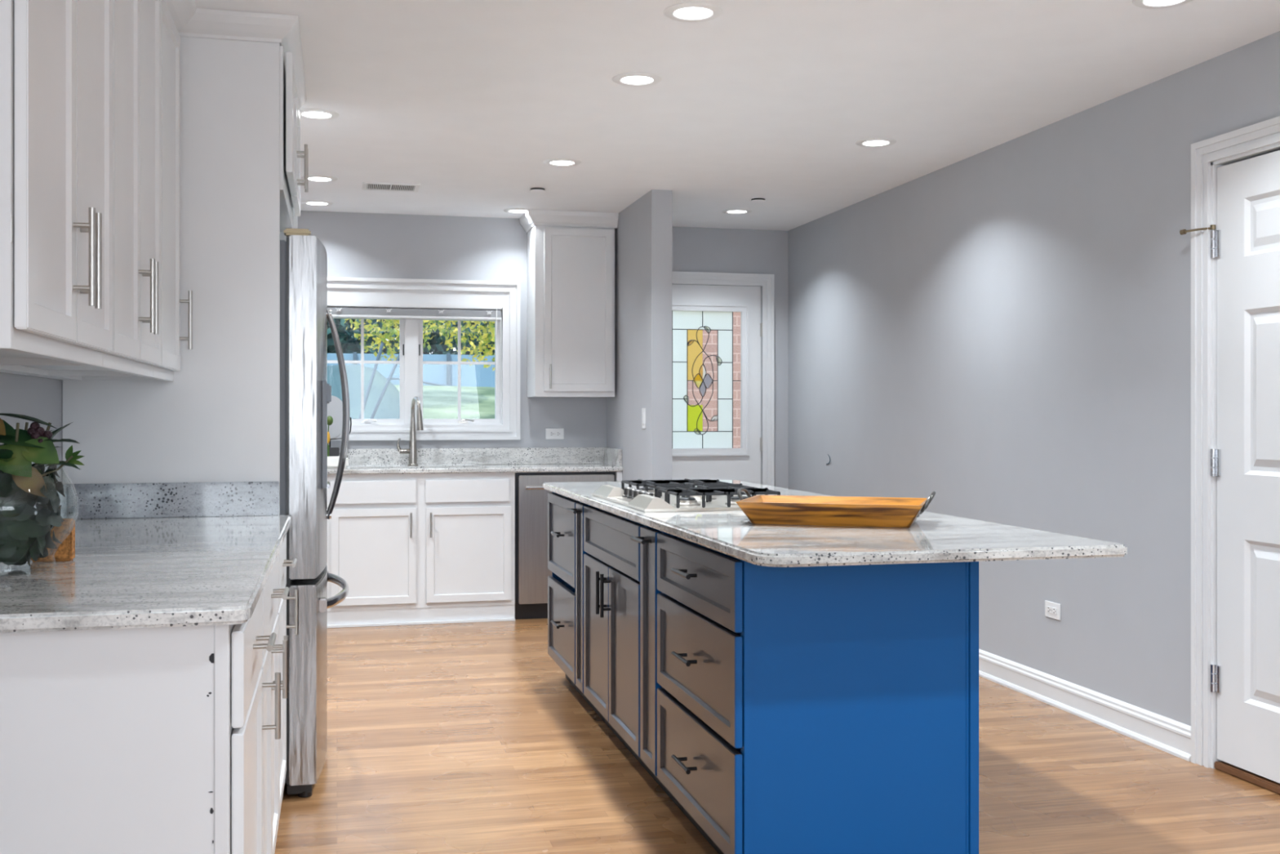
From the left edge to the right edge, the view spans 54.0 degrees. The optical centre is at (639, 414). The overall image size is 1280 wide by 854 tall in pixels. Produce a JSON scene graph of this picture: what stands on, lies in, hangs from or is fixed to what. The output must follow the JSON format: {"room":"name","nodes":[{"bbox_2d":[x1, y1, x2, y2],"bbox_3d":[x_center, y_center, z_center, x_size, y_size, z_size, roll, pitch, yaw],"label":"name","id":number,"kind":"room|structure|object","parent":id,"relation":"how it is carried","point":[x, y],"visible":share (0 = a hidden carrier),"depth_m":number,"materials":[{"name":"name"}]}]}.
{"room":"kitchen","nodes":[
{"label":"kitchen","id":0,"kind":"room"},
{"bbox_2d":[0,372,62,483],"bbox_3d":[-1.381,-0.004,1.940,0.150,2.474,11.420,0,0,-14],"label":"wall","id":1,"kind":"structure","parent":0,"point":[41,398],"depth_m":3.47,"materials":[{"name":"paint"}]},
{"bbox_2d":[33,483,68,518],"bbox_3d":[-1.517,0.264,2.872,0.020,0.106,1.936,0,0,-14],"label":"backsplash","id":2,"kind":"structure","parent":1,"relation":"attached to","point":[64,500],"depth_m":3.74,"materials":[{"name":"stone"}]},
{"bbox_2d":[0,0,112,366],"bbox_3d":[-1.192,-0.634,2.295,0.379,1.065,0.786,0,0,-14],"label":"upper cabinet","id":3,"kind":"object","parent":1,"relation":"attached to","point":[56,55],"visible":1,"depth_m":2.21,"materials":[{"name":"white wood"}]},
{"bbox_2d":[0,0,160,377],"bbox_3d":[-1.374,-0.634,3.049,0.379,1.065,0.764,0,0,-14],"label":"upper cabinet","id":4,"kind":"object","parent":1,"relation":"attached to","point":[136,24],"visible":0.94,"depth_m":3.04,"materials":[{"name":"white wood"}]},
{"bbox_2d":[31,0,192,381],"bbox_3d":[-1.517,-0.634,3.638,0.379,1.065,0.447,0,0,-14],"label":"upper cabinet","id":5,"kind":"object","parent":1,"relation":"attached to","point":[171,300],"visible":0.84,"depth_m":3.70,"materials":[{"name":"white wood"}]},
{"bbox_2d":[67,480,279,519],"bbox_3d":[-1.433,0.264,3.877,0.613,0.106,0.022,0,0,-14],"label":"backsplash","id":6,"kind":"structure","parent":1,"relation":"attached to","point":[202,499],"depth_m":3.86,"materials":[{"name":"stone"}]},
{"bbox_2d":[297,210,606,448],"bbox_3d":[-1.541,-0.004,7.853,2.690,2.474,0.150,0,0,-14],"label":"wall","id":7,"kind":"structure","parent":0,"point":[356,244],"depth_m":7.87,"materials":[{"name":"paint"}]},
{"bbox_2d":[327,276,520,440],"bbox_3d":[-1.429,-0.339,7.851,1.350,1.000,0.146,0,0,-14],"label":"window","id":8,"kind":"structure","parent":7,"relation":"in","point":[506,424],"depth_m":7.84,"materials":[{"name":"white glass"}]},
{"bbox_2d":[327,300,502,395],"bbox_3d":[-1.416,-0.405,7.796,1.117,0.575,0.063,0,0,-14],"label":"window blind","id":9,"kind":"object","parent":8,"relation":"attached to","point":[341,312],"visible":0.81,"depth_m":7.79,"materials":[{"name":"white plastic"}]},
{"bbox_2d":[339,447,604,466],"bbox_3d":[-1.415,0.265,7.794,2.468,0.104,0.021,0,0,-14],"label":"backsplash","id":10,"kind":"structure","parent":7,"relation":"attached to","point":[520,455],"depth_m":7.88,"materials":[{"name":"stone"}]},
{"bbox_2d":[546,428,564,439],"bbox_3d":[-0.543,0.125,8.011,0.116,0.070,0.009,0,0,-14],"label":"wall outlet","id":11,"kind":"object","parent":7,"relation":"attached to","point":[551,433],"visible":1,"depth_m":8.01,"materials":[{"name":"white plastic"}]},
{"bbox_2d":[549,431,554,435],"bbox_3d":[-0.563,0.125,8.004,0.033,0.028,0.003,0,0,-14],"label":"socket","id":12,"kind":"object","parent":11,"relation":"attached to","point":[551,433],"depth_m":8.00,"materials":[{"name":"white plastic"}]},
{"bbox_2d":[555,431,560,435],"bbox_3d":[-0.522,0.125,8.014,0.033,0.028,0.003,0,0,-14],"label":"socket","id":13,"kind":"object","parent":11,"relation":"attached to","point":[557,433],"depth_m":8.01,"materials":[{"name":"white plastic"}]},
{"bbox_2d":[519,208,618,232],"bbox_3d":[-0.447,-1.196,7.843,0.564,0.088,0.378,0,0,-14],"label":"crown molding","id":14,"kind":"structure","parent":7,"relation":"attached to","point":[531,218],"depth_m":7.68,"materials":[{"name":"white wood"}]},
{"bbox_2d":[527,225,614,397],"bbox_3d":[-0.429,-0.642,7.841,0.498,1.070,0.390,0,0,-14],"label":"upper cabinet","id":15,"kind":"object","parent":7,"relation":"attached to","point":[571,270],"visible":1,"depth_m":7.70,"materials":[{"name":"white wood"}]},
{"bbox_2d":[606,189,671,479],"bbox_3d":[-0.031,-0.004,7.575,0.116,2.474,1.298,0,0,-14],"label":"wall partition","id":16,"kind":"structure","parent":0,"point":[643,232],"depth_m":7.11,"materials":[{"name":"paint"}]},
{"bbox_2d":[604,447,622,466],"bbox_3d":[-0.170,0.265,7.856,0.020,0.104,0.442,0,0,-14],"label":"backsplash","id":17,"kind":"structure","parent":16,"relation":"attached to","point":[613,456],"depth_m":7.79,"materials":[{"name":"stone"}]},
{"bbox_2d":[641,408,645,428],"bbox_3d":[0.019,0.023,7.098,0.010,0.116,0.076,0,0,-14],"label":"light switch","id":18,"kind":"object","parent":16,"relation":"attached to","point":[643,410],"visible":1,"depth_m":7.08,"materials":[{"name":"white plastic"}]},
{"bbox_2d":[671,226,787,488],"bbox_3d":[0.429,-0.004,8.421,1.407,2.474,0.130,0,0,-14],"label":"wall","id":19,"kind":"structure","parent":0,"point":[703,250],"depth_m":8.45,"materials":[{"name":"paint"}]},
{"bbox_2d":[671,271,774,486],"bbox_3d":[0.399,0.146,8.335,1.033,2.174,0.133,0,0,-14],"label":"door","id":20,"kind":"structure","parent":19,"relation":"in","point":[697,453],"depth_m":8.40,"materials":[{"name":"white wood"}]},
{"bbox_2d":[191,0,1279,231],"bbox_3d":[0.621,-1.316,2.542,4.800,0.150,11.850,0,0,-14],"label":"ceiling","id":21,"kind":"structure","parent":0,"point":[466,102],"depth_m":4.74,"materials":[{"name":"paint"}]},
{"bbox_2d":[164,0,306,107],"bbox_3d":[-1.139,-1.205,3.432,0.374,0.069,3.006,0,0,-14],"label":"crown molding","id":22,"kind":"structure","parent":21,"relation":"attached to","point":[189,20],"depth_m":3.90,"materials":[{"name":"white wood"}]},
{"bbox_2d":[301,200,333,206],"bbox_3d":[-1.895,-1.238,7.371,0.184,0.006,0.184,0,0,-14],"label":"recessed light","id":23,"kind":"object","parent":21,"relation":"in","point":[310,202],"visible":1,"depth_m":7.35,"materials":[{"name":"white plastic"}]},
{"bbox_2d":[301,174,337,182],"bbox_3d":[-1.686,-1.238,6.604,0.184,0.006,0.184,0,0,-14],"label":"recessed light","id":24,"kind":"object","parent":21,"relation":"in","point":[314,178],"visible":0.96,"depth_m":6.59,"materials":[{"name":"white plastic"}]},
{"bbox_2d":[299,108,339,119],"bbox_3d":[-1.337,-1.238,5.186,0.184,0.006,0.184,0,0,-14],"label":"recessed light","id":25,"kind":"object","parent":21,"relation":"in","point":[308,113],"visible":0.92,"depth_m":5.18,"materials":[{"name":"white plastic"}]},
{"bbox_2d":[362,182,420,192],"bbox_3d":[-1.358,-1.237,6.842,0.302,0.006,0.220,0,0,-14],"label":"ceiling vent","id":26,"kind":"object","parent":21,"relation":"in","point":[377,186],"visible":1,"depth_m":6.83,"materials":[{"name":"white plastic"}]},
{"bbox_2d":[503,208,529,213],"bbox_3d":[-0.740,-1.238,7.650,0.184,0.006,0.184,0,0,-14],"label":"recessed light","id":27,"kind":"object","parent":21,"relation":"in","point":[516,211],"visible":0.96,"depth_m":7.63,"materials":[{"name":"white plastic"}]},
{"bbox_2d":[529,187,545,192],"bbox_3d":[-0.564,-1.234,6.916,0.086,0.012,0.086,0,0,-14],"label":"cap","id":28,"kind":"object","parent":21,"relation":"attached to","point":[532,189],"visible":1,"depth_m":6.90,"materials":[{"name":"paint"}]},
{"bbox_2d":[543,158,581,166],"bbox_3d":[-0.383,-1.238,6.179,0.184,0.006,0.184,0,0,-14],"label":"recessed light","id":29,"kind":"object","parent":21,"relation":"in","point":[554,162],"visible":1,"depth_m":6.16,"materials":[{"name":"white plastic"}]},
{"bbox_2d":[612,72,662,86],"bbox_3d":[-0.011,-1.238,4.647,0.184,0.006,0.184,0,0,-14],"label":"recessed light","id":30,"kind":"object","parent":21,"relation":"in","point":[632,79],"visible":1,"depth_m":4.63,"materials":[{"name":"white plastic"}]},
{"bbox_2d":[663,2,723,22],"bbox_3d":[0.164,-1.238,3.872,0.184,0.006,0.184,0,0,-14],"label":"recessed light","id":31,"kind":"object","parent":21,"relation":"in","point":[685,11],"visible":1,"depth_m":3.86,"materials":[{"name":"white plastic"}]},
{"bbox_2d":[721,208,751,213],"bbox_3d":[0.592,-1.238,7.670,0.184,0.006,0.184,0,0,-14],"label":"recessed light","id":32,"kind":"object","parent":21,"relation":"in","point":[728,211],"visible":1,"depth_m":7.65,"materials":[{"name":"white plastic"}]},
{"bbox_2d":[751,198,765,202],"bbox_3d":[0.682,-1.234,7.247,0.086,0.012,0.086,0,0,-14],"label":"cap","id":33,"kind":"object","parent":21,"relation":"attached to","point":[753,200],"visible":1,"depth_m":7.22,"materials":[{"name":"paint"}]},
{"bbox_2d":[855,137,896,147],"bbox_3d":[1.077,-1.238,5.729,0.184,0.006,0.184,0,0,-14],"label":"recessed light","id":34,"kind":"object","parent":21,"relation":"in","point":[872,142],"visible":1,"depth_m":5.72,"materials":[{"name":"white plastic"}]},
{"bbox_2d":[1132,0,1192,8],"bbox_3d":[1.565,-1.238,3.742,0.184,0.006,0.184,0,0,-14],"label":"recessed light","id":35,"kind":"object","parent":21,"relation":"in","point":[1148,4],"visible":1,"depth_m":3.78,"materials":[{"name":"white plastic"}]},
{"bbox_2d":[274,617,1279,853],"bbox_3d":[0.621,1.283,2.542,4.800,0.100,11.850,0,0,-14],"label":"floor","id":36,"kind":"structure","parent":0,"point":[450,738],"depth_m":4.25,"materials":[{"name":"brown wood"}]},
{"bbox_2d":[0,590,280,853],"bbox_3d":[-1.038,0.790,2.327,0.694,0.883,0.609,0,0,-14],"label":"base cabinet","id":37,"kind":"object","parent":36,"relation":"on","point":[134,740],"visible":0.9,"depth_m":2.07,"materials":[{"name":"white wood"}]},
{"bbox_2d":[0,515,291,633],"bbox_3d":[-1.200,0.333,2.945,0.670,0.030,1.944,0,0,-14],"label":"countertop","id":38,"kind":"structure","parent":37,"relation":"on","point":[135,572],"depth_m":2.44,"materials":[{"name":"stone"}]},
{"bbox_2d":[2,466,79,568],"bbox_3d":[-1.284,0.208,2.545,0.268,0.218,0.268,0,0,-14],"label":"glass vase","id":39,"kind":"object","parent":38,"relation":"on","point":[62,467],"visible":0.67,"depth_m":2.58,"materials":[{"name":"clear glass"}]},
{"bbox_2d":[0,413,84,566],"bbox_3d":[-1.287,0.155,2.552,0.304,0.314,0.308,0,0,-14],"label":"foliage arrangement","id":40,"kind":"object","parent":39,"relation":"in","point":[24,534],"visible":1,"depth_m":2.50,"materials":[{"name":"green plant"}]},
{"bbox_2d":[30,518,75,561],"bbox_3d":[-1.273,0.273,2.722,0.083,0.090,0.040,0,0,-14],"label":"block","id":41,"kind":"object","parent":38,"relation":"on","point":[65,551],"visible":0.53,"depth_m":2.71,"materials":[{"name":"brown wood"}]},
{"bbox_2d":[62,36,307,515],"bbox_3d":[-1.525,0.031,4.376,0.710,2.403,0.988,0,0,-14],"label":"tall cabinet","id":42,"kind":"object","parent":36,"relation":"on","point":[218,420],"visible":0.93,"depth_m":3.92,"materials":[{"name":"white wood"}]},
{"bbox_2d":[261,553,288,853],"bbox_3d":[-1.199,0.790,2.993,0.694,0.883,0.758,0,0,-14],"label":"base cabinet","id":43,"kind":"object","parent":36,"relation":"on","point":[269,666],"visible":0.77,"depth_m":3.04,"materials":[{"name":"white wood"}]},
{"bbox_2d":[277,534,298,820],"bbox_3d":[-1.352,0.790,3.626,0.694,0.883,0.540,0,0,-14],"label":"base cabinet","id":44,"kind":"object","parent":36,"relation":"on","point":[282,560],"visible":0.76,"depth_m":3.78,"materials":[{"name":"white wood"}]},
{"bbox_2d":[280,228,350,797],"bbox_3d":[-1.441,0.319,4.400,0.827,1.828,0.910,0,0,-14],"label":"refrigerator","id":45,"kind":"object","parent":36,"relation":"on","point":[305,393],"visible":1,"depth_m":4.02,"materials":[{"name":"silver metal"}]},
{"bbox_2d":[326,472,515,627],"bbox_3d":[-1.369,0.790,7.555,1.184,0.883,0.506,0,0,-14],"label":"base cabinet","id":46,"kind":"object","parent":36,"relation":"on","point":[408,548],"visible":0.86,"depth_m":7.37,"materials":[{"name":"white wood"}]},
{"bbox_2d":[327,463,622,474],"bbox_3d":[-1.361,0.333,7.572,2.469,0.030,0.479,0,0,-14],"label":"countertop","id":47,"kind":"structure","parent":46,"relation":"on","point":[461,468],"depth_m":7.51,"materials":[{"name":"stone"}]},
{"bbox_2d":[327,455,348,467],"bbox_3d":[-1.818,0.284,7.457,0.166,0.068,0.150,0,0,-14],"label":"storage box","id":48,"kind":"object","parent":47,"relation":"on","point":[332,461],"visible":0.58,"depth_m":7.39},
{"bbox_2d":[327,415,333,456],"bbox_3d":[-1.835,0.129,7.417,0.044,0.240,0.044,0,0,-14],"label":"flower sprig","id":49,"kind":"object","parent":48,"relation":"on","point":[330,420],"visible":0.76,"depth_m":7.41,"materials":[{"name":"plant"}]},
{"bbox_2d":[327,395,351,456],"bbox_3d":[-1.830,0.069,7.486,0.216,0.361,0.092,0,0,-14],"label":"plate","id":50,"kind":"object","parent":48,"relation":"on","point":[335,408],"visible":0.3,"depth_m":7.52,"materials":[{"name":"white ceramic"}]},
{"bbox_2d":[396,395,423,466],"bbox_3d":[-1.375,0.104,7.677,0.221,0.427,0.121,0,0,38],"label":"faucet","id":51,"kind":"object","parent":47,"relation":"on","point":[412,451],"visible":1,"depth_m":7.71,"materials":[{"name":"metal"}]},
{"bbox_2d":[515,471,615,619],"bbox_3d":[-0.489,0.791,7.761,0.612,0.881,0.516,0,0,-14],"label":"dishwasher","id":52,"kind":"object","parent":36,"relation":"on","point":[531,571],"visible":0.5,"depth_m":7.52,"materials":[{"name":"silver metal"}]},
{"bbox_2d":[547,491,595,711],"bbox_3d":[-0.055,0.790,5.589,0.683,0.883,0.699,0,0,-14],"label":"base cabinet","id":53,"kind":"object","parent":36,"relation":"on","point":[561,522],"visible":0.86,"depth_m":5.51,"materials":[{"name":"grey wood"}]},
{"bbox_2d":[566,502,604,721],"bbox_3d":[0.048,0.790,5.164,0.683,0.883,0.170,0,0,-14],"label":"base cabinet","id":54,"kind":"object","parent":36,"relation":"on","point":[579,510],"visible":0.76,"depth_m":5.13,"materials":[{"name":"grey wood"}]},
{"bbox_2d":[615,471,622,481],"bbox_3d":[-0.177,0.790,7.854,0.034,0.883,0.448,0,0,-14],"label":"filler panel","id":55,"kind":"object","parent":36,"relation":"on","point":[618,474],"visible":0.14,"depth_m":7.64,"materials":[{"name":"white wood"}]},
{"bbox_2d":[583,504,664,791],"bbox_3d":[0.180,0.790,4.614,0.683,0.883,0.958,0,0,-14],"label":"base cabinet","id":56,"kind":"object","parent":36,"relation":"on","point":[611,562],"visible":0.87,"depth_m":4.50,"materials":[{"name":"grey wood"}]},
{"bbox_2d":[542,480,1127,567],"bbox_3d":[0.369,0.333,4.462,0.947,0.030,3.122,0,0,-14],"label":"countertop","id":57,"kind":"structure","parent":56,"relation":"on","point":[933,537],"depth_m":3.19,"materials":[{"name":"stone"}]},
{"bbox_2d":[591,478,780,511],"bbox_3d":[0.169,0.285,4.558,0.532,0.064,0.878,0,0,-14],"label":"cooktop","id":58,"kind":"object","parent":57,"relation":"in","point":[681,495],"visible":0.89,"depth_m":4.36,"materials":[{"name":"metal"}]},
{"bbox_2d":[736,488,935,528],"bbox_3d":[0.573,0.269,3.683,0.575,0.096,0.330,0,0,17],"label":"serving tray","id":59,"kind":"object","parent":57,"relation":"on","point":[812,510],"visible":1,"depth_m":3.57,"materials":[{"name":"brown wood"}]},
{"bbox_2d":[630,525,682,811],"bbox_3d":[0.319,0.790,4.042,0.683,0.883,0.216,0,0,-14],"label":"base cabinet","id":60,"kind":"object","parent":36,"relation":"on","point":[647,539],"visible":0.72,"depth_m":4.00,"materials":[{"name":"grey wood"}]},
{"bbox_2d":[657,531,742,853],"bbox_3d":[0.437,0.790,3.552,0.683,0.883,0.788,0,0,-14],"label":"base cabinet","id":61,"kind":"object","parent":36,"relation":"on","point":[700,606],"visible":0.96,"depth_m":3.40,"materials":[{"name":"grey wood"}]},
{"bbox_2d":[741,560,978,853],"bbox_3d":[0.564,0.790,3.181,0.636,0.883,0.024,0,0,-14],"label":"island end panel","id":62,"kind":"object","parent":36,"relation":"on","point":[860,682],"visible":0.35,"depth_m":3.18,"materials":[{"name":"blue paint"}]},
{"bbox_2d":[787,31,1279,725],"bbox_3d":[2.413,-0.004,2.923,0.130,2.474,11.750,0,0,-14],"label":"wall","id":63,"kind":"structure","parent":0,"point":[1002,332],"depth_m":5.41,"materials":[{"name":"paint"}]},
{"bbox_2d":[1044,600,1060,620],"bbox_3d":[1.756,0.835,5.346,0.009,0.070,0.116,0,0,-14],"label":"wall outlet","id":64,"kind":"object","parent":63,"relation":"attached to","point":[1052,610],"visible":1,"depth_m":5.34,"materials":[{"name":"white plastic"}]},
{"bbox_2d":[1046,605,1051,613],"bbox_3d":[1.749,0.835,5.366,0.003,0.028,0.033,0,0,-14],"label":"socket","id":65,"kind":"object","parent":64,"relation":"attached to","point":[1048,607],"depth_m":5.37,"materials":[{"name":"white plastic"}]},
{"bbox_2d":[1052,607,1057,614],"bbox_3d":[1.759,0.835,5.325,0.003,0.028,0.033,0,0,-14],"label":"socket","id":66,"kind":"object","parent":64,"relation":"attached to","point":[1054,609],"depth_m":5.32,"materials":[{"name":"white plastic"}]},
{"bbox_2d":[978,648,1191,761],"bbox_3d":[2.334,1.174,2.919,0.026,0.118,11.459,0,0,-14],"label":"baseboard","id":67,"kind":"structure","parent":63,"relation":"attached to","point":[1171,736],"depth_m":5.05,"materials":[{"name":"white wood"}]},
{"bbox_2d":[1179,115,1279,794],"bbox_3d":[2.126,0.138,3.959,0.183,2.190,1.065,0,0,-14],"label":"door","id":68,"kind":"structure","parent":63,"relation":"in","point":[1235,229],"depth_m":4.27,"materials":[{"name":"white wood"}]},
{"label":"outside","id":69,"kind":"structure","parent":0,"visible":0},
{"bbox_2d":[394,384,494,418],"bbox_3d":[-2.589,0.498,27.768,36.000,1.970,38.400,0,0,-14],"label":"ground","id":70,"kind":"structure","parent":69,"point":[438,402],"depth_m":18.86,"materials":[{"name":"green plant"}]},
{"bbox_2d":[327,318,386,353],"bbox_3d":[-6.286,-1.887,23.457,3.681,5.846,2.686,0,0,-14],"label":"tree","id":71,"kind":"object","parent":70,"relation":"on","point":[353,344],"visible":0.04,"depth_m":23.23,"materials":[{"name":"green plant"}]},
{"bbox_2d":[327,364,399,418],"bbox_3d":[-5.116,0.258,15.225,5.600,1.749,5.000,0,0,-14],"label":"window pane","id":72,"kind":"object","parent":70,"relation":"on","point":[388,407],"visible":0.07,"depth_m":14.55,"materials":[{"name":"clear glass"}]},
{"bbox_2d":[358,342,384,418],"bbox_3d":[-2.811,0.133,12.489,0.528,1.709,0.032,0,0,-14],"label":"pole","id":73,"kind":"object","parent":70,"relation":"on","point":[382,344],"visible":0.35,"depth_m":12.51,"materials":[{"name":"grey metal"}]},
{"bbox_2d":[369,354,399,418],"bbox_3d":[-2.756,0.158,12.657,0.752,1.663,0.032,0,0,-14],"label":"pole","id":74,"kind":"object","parent":70,"relation":"on","point":[394,366],"visible":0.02,"depth_m":12.69,"materials":[{"name":"grey metal"}]},
{"bbox_2d":[344,319,441,360],"bbox_3d":[-3.082,-1.109,17.795,2.608,4.295,1.865,0,0,14],"label":"tree","id":75,"kind":"object","parent":70,"relation":"on","point":[389,322],"visible":0.09,"depth_m":17.79,"materials":[{"name":"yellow plant"}]},
{"bbox_2d":[329,320,472,354],"bbox_3d":[-5.106,-2.275,27.084,4.793,6.619,2.892,0,0,-14],"label":"tree","id":76,"kind":"object","parent":70,"relation":"on","point":[434,343],"visible":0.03,"depth_m":26.52,"materials":[{"name":"green plant"}]},
{"bbox_2d":[327,351,494,386],"bbox_3d":[-5.888,-0.367,21.406,8.600,1.400,0.220,0,0,-14],"label":"fence","id":77,"kind":"object","parent":70,"relation":"on","point":[438,375],"visible":0.14,"depth_m":21.98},
{"bbox_2d":[422,320,494,370],"bbox_3d":[-1.296,-1.121,15.238,3.132,4.321,2.124,0,0,14],"label":"tree","id":78,"kind":"object","parent":70,"relation":"on","point":[454,330],"visible":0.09,"depth_m":15.17,"materials":[{"name":"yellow plant"}]},
{"bbox_2d":[435,320,494,355],"bbox_3d":[-2.245,-2.016,24.753,3.755,6.102,2.594,0,0,-14],"label":"tree","id":79,"kind":"object","parent":70,"relation":"on","point":[476,342],"visible":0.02,"depth_m":24.31,"materials":[{"name":"green plant"}]},
{"bbox_2d":[687,311,740,448],"bbox_3d":[1.060,-0.217,10.312,1.500,3.500,0.150,0,0,-14],"label":"brick wall","id":80,"kind":"structure","parent":70,"relation":"on","point":[711,348],"depth_m":10.12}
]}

